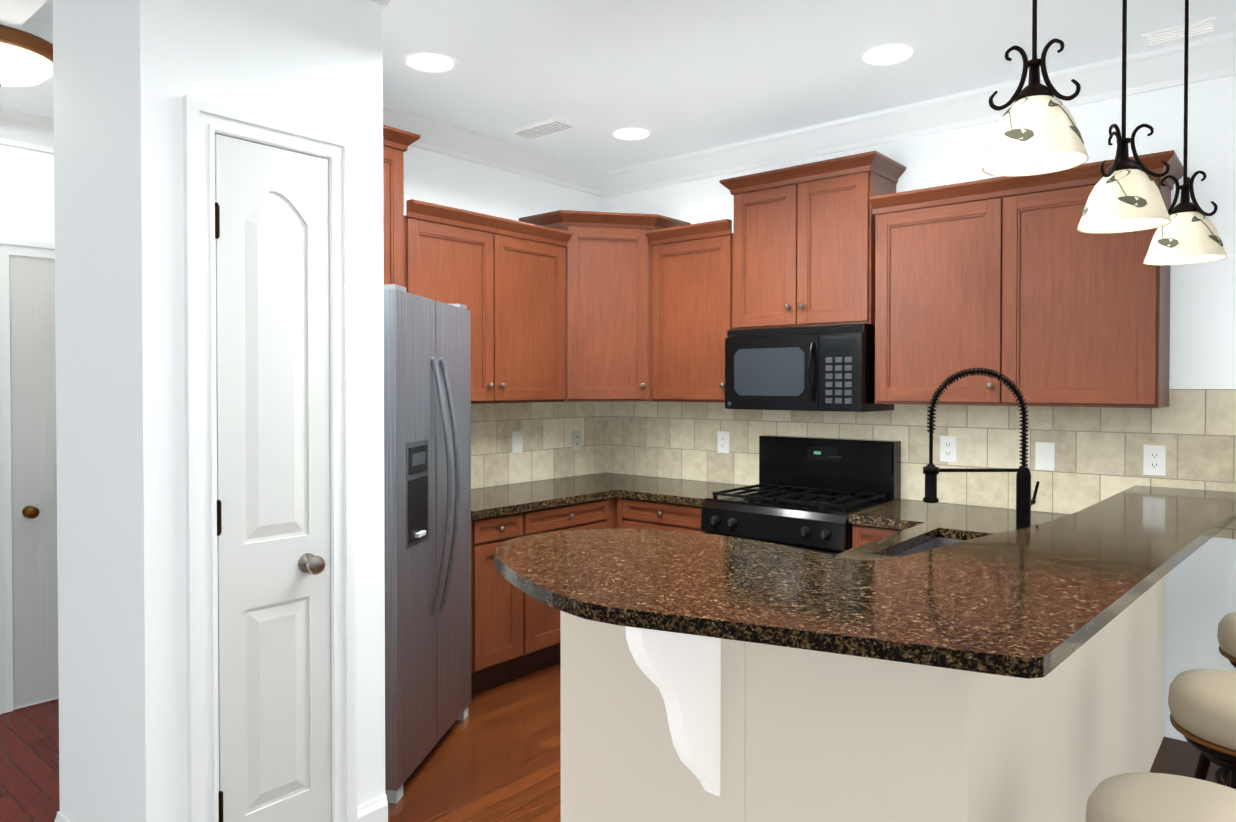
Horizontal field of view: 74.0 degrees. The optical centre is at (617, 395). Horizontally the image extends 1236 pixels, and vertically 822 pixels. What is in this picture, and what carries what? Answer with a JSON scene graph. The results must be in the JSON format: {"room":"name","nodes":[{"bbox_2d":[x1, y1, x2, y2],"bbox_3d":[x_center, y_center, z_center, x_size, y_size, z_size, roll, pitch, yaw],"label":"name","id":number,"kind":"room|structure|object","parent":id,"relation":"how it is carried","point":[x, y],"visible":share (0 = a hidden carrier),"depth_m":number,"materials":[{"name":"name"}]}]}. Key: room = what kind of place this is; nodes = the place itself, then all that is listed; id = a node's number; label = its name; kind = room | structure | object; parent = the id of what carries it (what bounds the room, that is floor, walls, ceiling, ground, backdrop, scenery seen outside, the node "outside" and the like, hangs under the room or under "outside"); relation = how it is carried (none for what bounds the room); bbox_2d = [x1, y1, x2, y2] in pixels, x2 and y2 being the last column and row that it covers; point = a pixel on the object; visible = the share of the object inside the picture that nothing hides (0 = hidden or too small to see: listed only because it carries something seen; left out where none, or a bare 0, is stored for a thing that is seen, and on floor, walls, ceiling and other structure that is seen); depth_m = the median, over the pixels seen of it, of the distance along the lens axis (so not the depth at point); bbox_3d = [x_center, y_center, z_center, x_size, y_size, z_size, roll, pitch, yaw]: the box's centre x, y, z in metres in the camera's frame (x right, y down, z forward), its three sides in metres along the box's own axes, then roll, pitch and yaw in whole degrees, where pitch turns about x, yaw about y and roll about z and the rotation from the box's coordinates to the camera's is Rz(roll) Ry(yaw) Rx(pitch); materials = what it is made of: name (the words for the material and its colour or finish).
{"room":"kitchen","nodes":[
{"label":"kitchen","id":0,"kind":"room"},
{"bbox_2d":[0,0,53,117],"bbox_3d":[-2.859,-1.354,2.615,1.620,0.160,8.000,1,1,40],"label":"ceiling","id":1,"kind":"structure","parent":0,"point":[38,98],"depth_m":3.38,"materials":[{"name":"white paint"}]},
{"bbox_2d":[0,24,52,86],"bbox_3d":[-2.250,-1.184,2.968,0.410,0.185,0.410,1,1,40],"label":"light","id":2,"kind":"object","parent":1,"relation":"attached to","point":[26,58],"visible":0.83,"depth_m":2.92,"materials":[{"name":"white glass"}]},
{"bbox_2d":[0,144,58,714],"bbox_3d":[-3.405,0.010,3.092,0.193,2.900,8.000,1,1,40],"label":"wall","id":3,"kind":"structure","parent":0,"point":[28,581],"depth_m":3.83,"materials":[{"name":"white paint"}]},
{"bbox_2d":[0,107,53,153],"bbox_3d":[-3.348,-1.209,3.029,0.100,0.140,8.000,1,1,40],"label":"crown molding","id":4,"kind":"structure","parent":3,"relation":"attached to","point":[19,129],"depth_m":3.77,"materials":[{"name":"white paint"}]},
{"bbox_2d":[53,0,387,821],"bbox_3d":[-1.266,0.016,2.654,0.789,2.900,0.755,1,1,40],"label":"wall","id":5,"kind":"structure","parent":0,"point":[219,308],"depth_m":2.41,"materials":[{"name":"white paint"}]},
{"bbox_2d":[404,145,605,488],"bbox_3d":[-0.957,-0.009,4.574,0.128,2.900,2.580,1,1,40],"label":"wall","id":6,"kind":"structure","parent":0,"point":[548,452],"depth_m":4.88,"materials":[{"name":"white paint"}]},
{"bbox_2d":[383,125,420,286],"bbox_3d":[-1.337,-0.825,3.717,0.393,0.815,0.785,1,1,40],"label":"upper cabinet","id":7,"kind":"object","parent":6,"relation":"attached to","point":[397,142],"visible":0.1,"depth_m":3.83,"materials":[{"name":"brown wood"}]},
{"bbox_2d":[404,199,572,403],"bbox_3d":[-0.762,-0.446,4.405,0.393,0.970,1.094,1,1,40],"label":"upper cabinet","id":8,"kind":"object","parent":6,"relation":"attached to","point":[502,279],"visible":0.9,"depth_m":4.33,"materials":[{"name":"brown wood"}]},
{"bbox_2d":[383,103,605,195],"bbox_3d":[-0.915,-1.387,4.443,0.100,0.140,2.460,1,1,40],"label":"crown molding","id":9,"kind":"structure","parent":6,"relation":"attached to","point":[438,136],"depth_m":4.68,"materials":[{"name":"white paint"}]},
{"bbox_2d":[512,431,522,452],"bbox_3d":[-0.598,0.276,4.895,0.013,0.128,0.080,1,1,40],"label":"light switch","id":10,"kind":"object","parent":6,"relation":"attached to","point":[517,441],"visible":1,"depth_m":4.89,"materials":[{"name":"white plastic"}]},
{"bbox_2d":[572,430,580,449],"bbox_3d":[-0.266,0.285,5.294,0.007,0.128,0.080,1,1,40],"label":"electrical outlet","id":11,"kind":"object","parent":6,"relation":"attached to","point":[576,439],"visible":1,"depth_m":5.29,"materials":[{"name":"white plastic"}]},
{"bbox_2d":[519,210,690,401],"bbox_3d":[-0.072,-0.516,4.983,0.703,1.095,0.785,1,1,40],"label":"upper cabinet","id":12,"kind":"object","parent":6,"relation":"attached to","point":[608,304],"visible":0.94,"depth_m":4.79,"materials":[{"name":"brown wood"}]},
{"bbox_2d":[0,662,1227,821],"bbox_3d":[-0.353,1.517,0.620,8.070,0.050,8.120,1,1,40],"label":"floor","id":13,"kind":"structure","parent":0,"point":[494,755],"depth_m":3.26,"materials":[{"name":"brown wood"}]},
{"bbox_2d":[383,284,470,803],"bbox_3d":[-1.032,0.527,3.369,0.785,1.860,0.830,0,1,8],"label":"fridge","id":14,"kind":"object","parent":13,"relation":"on","point":[427,453],"visible":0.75,"depth_m":3.17,"materials":[{"name":"grey metal"}]},
{"bbox_2d":[471,512,522,694],"bbox_3d":[-0.802,1.010,4.169,0.660,0.870,0.325,1,1,40],"label":"base cabinet","id":15,"kind":"object","parent":13,"relation":"on","point":[496,622],"visible":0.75,"depth_m":3.97,"materials":[{"name":"brown wood"}]},
{"bbox_2d":[511,498,610,679],"bbox_3d":[-0.500,1.005,4.552,0.628,0.870,0.645,1,1,40],"label":"base cabinet","id":16,"kind":"object","parent":13,"relation":"on","point":[541,635],"depth_m":4.26,"materials":[{"name":"brown wood"}]},
{"bbox_2d":[471,473,758,519],"bbox_3d":[-0.158,0.549,4.483,1.234,0.040,1.680,1,1,40],"label":"countertop","id":17,"kind":"structure","parent":16,"relation":"on","point":[493,501],"depth_m":4.54,"materials":[{"name":"stone"}]},
{"bbox_2d":[611,497,616,527],"bbox_3d":[-0.090,0.999,5.039,0.628,0.870,0.746,1,1,40],"label":"base cabinet","id":18,"kind":"object","parent":13,"relation":"on","point":[614,499],"depth_m":4.66,"materials":[{"name":"brown wood"}]},
{"bbox_2d":[617,497,705,532],"bbox_3d":[0.406,1.003,4.685,0.623,0.870,0.650,1,1,40],"label":"base cabinet","id":19,"kind":"object","parent":13,"relation":"on","point":[632,513],"visible":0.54,"depth_m":4.46,"materials":[{"name":"brown wood"}]},
{"bbox_2d":[701,435,900,554],"bbox_3d":[0.922,0.838,4.200,0.780,1.213,0.724,1,1,40],"label":"gas range","id":20,"kind":"object","parent":13,"relation":"on","point":[810,493],"visible":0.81,"depth_m":4.18,"materials":[{"name":"black metal"}]},
{"bbox_2d":[852,524,904,547],"bbox_3d":[1.395,1.014,3.852,0.383,0.870,0.650,1,1,40],"label":"base cabinet","id":21,"kind":"object","parent":13,"relation":"on","point":[863,534],"visible":0.1,"depth_m":3.70,"materials":[{"name":"brown wood"}]},
{"bbox_2d":[1085,772,1235,821],"bbox_3d":[1.017,1.099,1.435,0.391,0.765,0.392,1,1,40],"label":"stool","id":22,"kind":"object","parent":13,"relation":"on","point":[1144,797],"visible":1,"depth_m":1.47,"materials":[{"name":"beige fabric"}]},
{"bbox_2d":[1168,669,1235,788],"bbox_3d":[1.559,1.091,2.015,0.360,0.765,0.360,0,1,12],"label":"stool","id":23,"kind":"object","parent":13,"relation":"on","point":[1202,704],"visible":0.92,"depth_m":1.98,"materials":[{"name":"beige fabric"}]},
{"bbox_2d":[1214,613,1235,786],"bbox_3d":[2.085,1.085,2.562,0.365,0.765,0.367,1,1,40],"label":"stool","id":24,"kind":"object","parent":13,"relation":"on","point":[1226,634],"visible":0.69,"depth_m":2.60,"materials":[{"name":"beige fabric"}]},
{"bbox_3d":[1.155,1.027,2.828,0.670,0.870,2.526,1,1,40],"label":"base cabinet","id":25,"kind":"object","parent":13,"relation":"on","visible":0},
{"bbox_2d":[835,499,1068,559],"bbox_3d":[1.028,0.657,2.932,1.004,0.218,2.528,1,1,40],"label":"countertop","id":26,"kind":"structure","parent":25,"relation":"on","point":[926,526],"depth_m":3.53,"materials":[{"name":"stone"}]},
{"bbox_2d":[923,367,1039,529],"bbox_3d":[1.300,0.224,2.908,0.436,0.650,0.072,0,1,-3],"label":"faucet","id":27,"kind":"object","parent":26,"relation":"on","point":[1025,502],"visible":0.96,"depth_m":2.90,"materials":[{"name":"black metal"}]},
{"bbox_2d":[30,0,1235,170],"bbox_3d":[-0.353,-1.433,0.583,8.070,0.050,8.120,1,1,40],"label":"ceiling","id":28,"kind":"structure","parent":0,"point":[672,78],"depth_m":3.49,"materials":[{"name":"white paint"}]},
{"bbox_2d":[370,0,389,7],"bbox_3d":[-0.993,-1.361,2.417,0.130,0.140,0.940,1,1,40],"label":"crown molding","id":29,"kind":"structure","parent":28,"relation":"attached to","point":[384,3],"depth_m":2.71,"materials":[{"name":"white paint"}]},
{"bbox_2d":[407,54,452,72],"bbox_3d":[-0.814,-1.439,3.557,0.196,0.007,0.196,1,1,40],"label":"recessed light","id":30,"kind":"object","parent":28,"relation":"in","point":[431,63],"visible":0.98,"depth_m":3.55,"materials":[{"name":"white"}]},
{"bbox_2d":[506,118,578,140],"bbox_3d":[-0.414,-1.450,4.478,0.380,0.011,0.180,1,1,40],"label":"ceiling vent","id":31,"kind":"object","parent":28,"relation":"in","point":[543,129],"visible":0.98,"depth_m":4.45,"materials":[{"name":"silver metal"}]},
{"bbox_2d":[614,129,648,139],"bbox_3d":[0.073,-1.452,4.564,0.196,0.007,0.196,1,1,40],"label":"recessed light","id":32,"kind":"object","parent":28,"relation":"in","point":[630,134],"visible":1,"depth_m":4.56,"materials":[{"name":"white"}]},
{"bbox_2d":[864,46,911,64],"bbox_3d":[1.142,-1.438,3.472,0.196,0.007,0.196,1,1,40],"label":"recessed light","id":33,"kind":"object","parent":28,"relation":"in","point":[887,55],"visible":1,"depth_m":3.47,"materials":[{"name":"white"}]},
{"bbox_2d":[982,0,1088,176],"bbox_3d":[0.983,-0.985,1.935,0.226,0.876,0.226,1,1,40],"label":"pendant light","id":34,"kind":"object","parent":28,"relation":"hanging from","point":[1036,131],"visible":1,"depth_m":1.90,"materials":[{"name":"white glass"}]},
{"bbox_2d":[1077,0,1170,233],"bbox_3d":[1.413,-0.951,2.291,0.226,0.953,0.226,1,1,40],"label":"pendant light","id":35,"kind":"object","parent":28,"relation":"hanging from","point":[1125,195],"visible":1,"depth_m":2.26,"materials":[{"name":"white glass"}]},
{"bbox_2d":[1142,17,1218,46],"bbox_3d":[2.225,-1.436,3.249,0.240,0.008,0.140,1,1,40],"label":"ceiling vent","id":36,"kind":"object","parent":28,"relation":"in","point":[1177,32],"visible":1,"depth_m":3.24,"materials":[{"name":"silver metal"}]},
{"bbox_2d":[1143,0,1227,264],"bbox_3d":[1.837,-0.936,2.654,0.226,0.993,0.226,1,1,40],"label":"pendant light","id":37,"kind":"object","parent":28,"relation":"hanging from","point":[1189,234],"visible":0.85,"depth_m":2.62,"materials":[{"name":"white glass"}]},
{"bbox_2d":[560,611,895,821],"bbox_3d":[0.216,0.960,1.885,0.870,1.032,0.121,1,1,40],"label":"wall","id":38,"kind":"structure","parent":0,"point":[660,726],"depth_m":1.76,"materials":[{"name":"beige paint"}]},
{"bbox_2d":[606,75,1235,741],"bbox_3d":[2.221,0.003,3.658,8.070,2.900,0.128,1,1,40],"label":"wall","id":39,"kind":"structure","parent":0,"point":[1100,449],"depth_m":3.67,"materials":[{"name":"white paint"}]},
{"bbox_2d":[646,219,733,402],"bbox_3d":[0.498,-0.463,4.765,0.558,0.995,0.385,1,1,40],"label":"upper cabinet","id":40,"kind":"object","parent":39,"relation":"attached to","point":[692,294],"visible":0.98,"depth_m":4.66,"materials":[{"name":"brown wood"}]},
{"bbox_2d":[717,431,728,452],"bbox_3d":[0.630,0.277,4.912,0.080,0.128,0.007,1,1,40],"label":"electrical outlet","id":41,"kind":"object","parent":39,"relation":"attached to","point":[723,443],"visible":1,"depth_m":4.91,"materials":[{"name":"white plastic"}]},
{"bbox_2d":[719,151,905,329],"bbox_3d":[1.011,-0.763,4.329,0.878,0.815,0.385,1,1,40],"label":"upper cabinet","id":42,"kind":"object","parent":39,"relation":"attached to","point":[803,244],"visible":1,"depth_m":4.18,"materials":[{"name":"brown wood"}]},
{"bbox_2d":[725,323,893,411],"bbox_3d":[0.986,-0.140,4.309,0.770,0.426,0.457,1,1,40],"label":"microwave","id":43,"kind":"object","parent":42,"relation":"attached to","point":[820,368],"visible":1,"depth_m":4.12,"materials":[{"name":"black"}]},
{"bbox_2d":[601,32,1235,197],"bbox_3d":[2.562,-1.371,3.215,7.000,0.140,0.100,1,1,40],"label":"crown molding","id":44,"kind":"structure","parent":39,"relation":"attached to","point":[1213,57],"depth_m":4.07,"materials":[{"name":"white paint"}]},
{"bbox_2d":[940,436,956,461],"bbox_3d":[1.636,0.262,4.065,0.080,0.128,0.007,1,1,40],"label":"electrical outlet","id":45,"kind":"object","parent":39,"relation":"attached to","point":[948,448],"visible":1,"depth_m":4.06,"materials":[{"name":"white plastic"}]},
{"bbox_2d":[869,150,1182,407],"bbox_3d":[1.786,-0.452,3.680,1.210,0.990,0.385,1,1,40],"label":"upper cabinet","id":46,"kind":"object","parent":39,"relation":"attached to","point":[1029,290],"visible":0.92,"depth_m":3.54,"materials":[{"name":"brown wood"}]},
{"bbox_2d":[1035,442,1054,470],"bbox_3d":[1.967,0.279,3.783,0.080,0.128,0.013,1,1,40],"label":"light switch","id":47,"kind":"object","parent":39,"relation":"attached to","point":[1044,455],"visible":1,"depth_m":3.78,"materials":[{"name":"white plastic"}]},
{"bbox_2d":[1143,445,1165,475],"bbox_3d":[2.295,0.275,3.510,0.080,0.128,0.007,1,1,40],"label":"electrical outlet","id":48,"kind":"object","parent":39,"relation":"attached to","point":[1154,459],"visible":1,"depth_m":3.51,"materials":[{"name":"white plastic"}]},
{"bbox_2d":[896,576,1164,821],"bbox_3d":[1.428,0.952,2.526,0.130,1.032,2.640,1,1,40],"label":"wall","id":49,"kind":"structure","parent":0,"point":[971,746],"depth_m":1.83,"materials":[{"name":"beige paint"}]},
{"bbox_2d":[494,485,1235,678],"bbox_3d":[1.010,0.415,2.663,1.570,0.033,2.958,1,1,40],"label":"bar","id":50,"kind":"object","parent":49,"relation":"on","point":[1042,600],"visible":1,"depth_m":1.80,"materials":[{"name":"brown stone"}]}
]}

